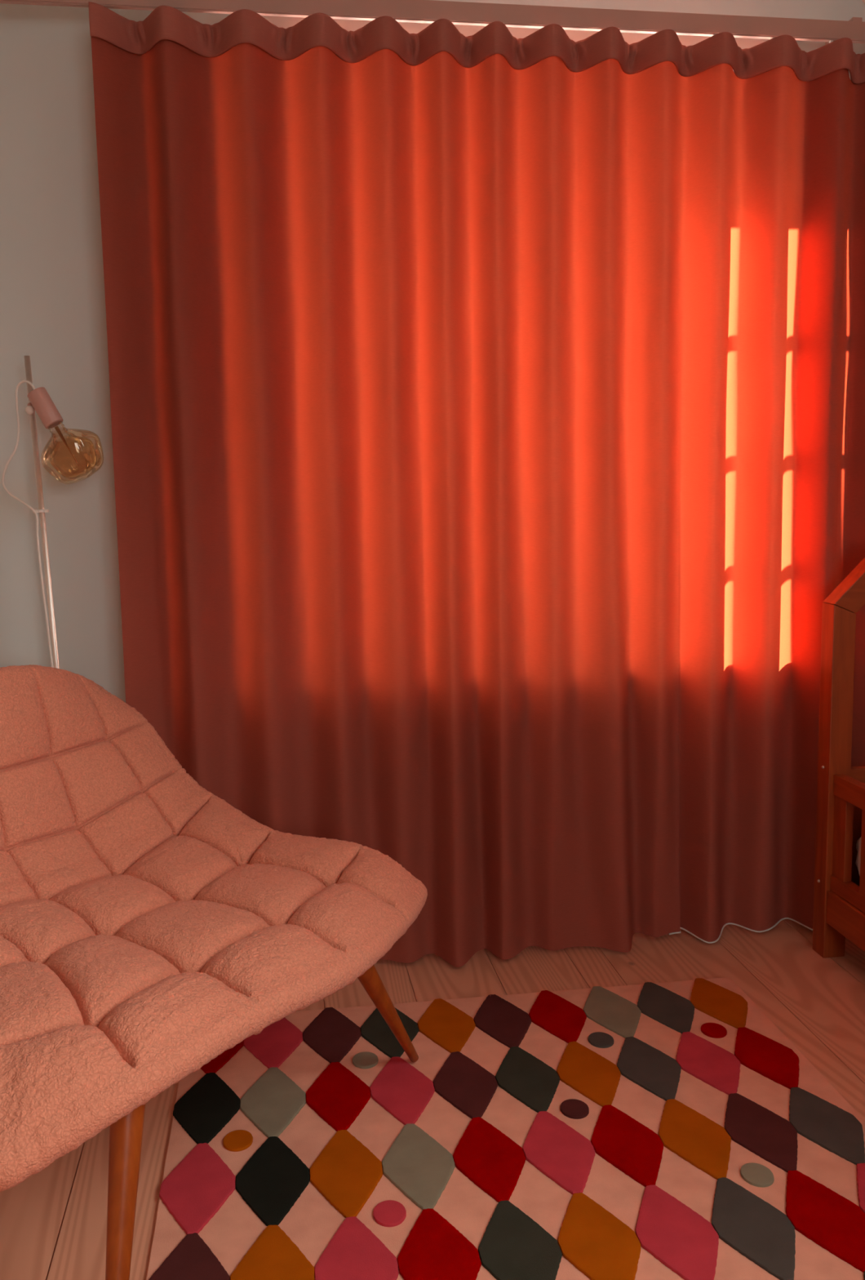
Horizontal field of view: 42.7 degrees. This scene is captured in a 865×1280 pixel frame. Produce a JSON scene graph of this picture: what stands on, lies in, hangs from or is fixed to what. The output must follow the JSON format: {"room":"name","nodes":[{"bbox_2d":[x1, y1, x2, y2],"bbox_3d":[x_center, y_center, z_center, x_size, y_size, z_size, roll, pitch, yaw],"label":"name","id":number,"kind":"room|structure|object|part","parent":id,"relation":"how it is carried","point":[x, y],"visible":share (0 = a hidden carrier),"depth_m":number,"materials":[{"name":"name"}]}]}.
{"room":"living room","nodes":[
{"label":"living room","id":0,"kind":"room"},
{"bbox_2d":[0,0,864,702],"bbox_3d":[-0.321,-0.686,3.361,5.000,3.200,0.360,-2,8,-8],"label":"wall","id":1,"kind":"structure","parent":0,"point":[53,310],"depth_m":3.06,"materials":[{"name":"white paint"}]},
{"bbox_2d":[0,0,864,48],"bbox_3d":[-0.390,-0.869,3.222,3.435,2.000,0.565,-2,8,-8],"label":"window","id":2,"kind":"structure","parent":1,"relation":"in","point":[286,22],"depth_m":3.00,"materials":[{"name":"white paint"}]},
{"bbox_3d":[-0.378,-1.720,2.931,3.435,0.237,0.205,-2,8,-8],"label":"curtain rail","id":3,"kind":"part","parent":2,"relation":"part of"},
{"bbox_2d":[88,1,864,967],"bbox_3d":[0.268,-0.355,3.119,2.240,2.569,0.168,-2,8,-8],"label":"curtain","id":4,"kind":"object","parent":2,"relation":"hanging from","point":[487,406],"visible":0.92,"depth_m":3.10,"materials":[{"name":"fabric"}]},
{"bbox_3d":[1.058,0.883,3.396,0.685,0.015,0.117,-2,8,-8],"label":"hem cord","id":5,"kind":"part","parent":4,"relation":"part of","materials":[{"name":"white paint"}]},
{"bbox_2d":[0,919,864,1279],"bbox_3d":[0.157,1.327,0.627,4.801,0.100,5.650,-2,8,-8],"label":"floor","id":6,"kind":"structure","parent":0,"point":[53,1223],"depth_m":2.95,"materials":[{"name":"brown wood"}]},
{"bbox_2d":[1,355,103,668],"bbox_3d":[-0.994,0.111,3.019,0.271,1.728,0.279,-2,8,-8],"label":"floor lamp","id":7,"kind":"object","parent":6,"relation":"on","point":[39,400],"visible":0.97,"depth_m":2.92,"materials":[{"name":"metal"}]},
{"bbox_3d":[-1.062,0.133,2.991,0.128,1.636,0.036,-2,8,-8],"label":"cord","id":8,"kind":"part","parent":7,"relation":"part of","materials":[{"name":"white plastic"}]},
{"bbox_3d":[-1.054,-0.602,2.897,0.023,0.023,0.023,-2,8,-8],"label":"knob","id":9,"kind":"part","parent":7,"relation":"part of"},
{"bbox_2d":[26,386,62,428],"bbox_3d":[-1.005,-0.602,2.875,0.088,0.107,0.050,0,7,6],"label":"socket","id":10,"kind":"object","parent":7,"relation":"attached to","point":[39,400],"depth_m":2.86,"materials":[{"name":"pink plastic"}]},
{"bbox_3d":[-0.940,-0.481,2.889,0.157,0.147,0.158,-2,8,-8],"label":"bulb","id":11,"kind":"part","parent":7,"relation":"part of","materials":[{"name":"orange glass"}]},
{"bbox_2d":[0,664,427,1279],"bbox_3d":[-0.670,0.586,2.277,1.074,0.976,1.264,3,8,28],"label":"lounge chair","id":12,"kind":"object","parent":6,"relation":"on","point":[151,926],"visible":1,"depth_m":2.21,"materials":[{"name":"fabric"}]},
{"bbox_3d":[-0.482,0.923,1.741,0.058,0.438,0.212,-1,7,-3],"label":"leg","id":13,"kind":"part","parent":12,"relation":"part of","materials":[{"name":"brown wood"}]},
{"bbox_3d":[-0.117,0.814,2.490,0.052,0.415,0.299,3,8,27],"label":"leg","id":14,"kind":"part","parent":12,"relation":"part of","materials":[{"name":"brown wood"}]},
{"bbox_2d":[146,977,864,1279],"bbox_3d":[0.242,1.094,1.952,1.477,0.016,2.092,-2,8,-8],"label":"area rug","id":15,"kind":"object","parent":6,"relation":"on","point":[649,1131],"visible":0.94,"depth_m":2.27,"materials":[{"name":"fabric"}]},
{"bbox_2d":[813,557,864,958],"bbox_3d":[1.631,0.297,2.419,0.808,1.430,1.680,-2,8,-8],"label":"shelf","id":16,"kind":"object","parent":6,"relation":"on","point":[839,895],"visible":1,"depth_m":3.13,"materials":[{"name":"brown wood"}]},
{"bbox_3d":[1.275,0.793,2.428,0.032,0.044,1.546,-2,8,-8],"label":"rail","id":17,"kind":"part","parent":16,"relation":"part of","materials":[{"name":"brown wood"}]},
{"bbox_3d":[1.270,0.507,2.390,0.032,0.059,1.546,-2,8,-8],"label":"rail","id":18,"kind":"part","parent":16,"relation":"part of","materials":[{"name":"brown wood"}]},
{"bbox_3d":[1.519,0.551,3.256,0.668,0.393,0.025,-2,8,-8],"label":"panel","id":19,"kind":"part","parent":16,"relation":"part of","materials":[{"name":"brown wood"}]},
{"bbox_3d":[1.644,0.811,2.476,0.692,0.074,1.466,-2,8,-8],"label":"mattress","id":20,"kind":"object","parent":16,"relation":"on","visible":0},
{"bbox_2d":[855,837,861,875],"bbox_3d":[1.401,0.611,3.080,0.416,0.176,0.280,-2,8,-8],"label":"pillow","id":21,"kind":"object","parent":20,"relation":"on","point":[859,842],"visible":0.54,"depth_m":3.11,"materials":[{"name":"fabric"}]}
]}

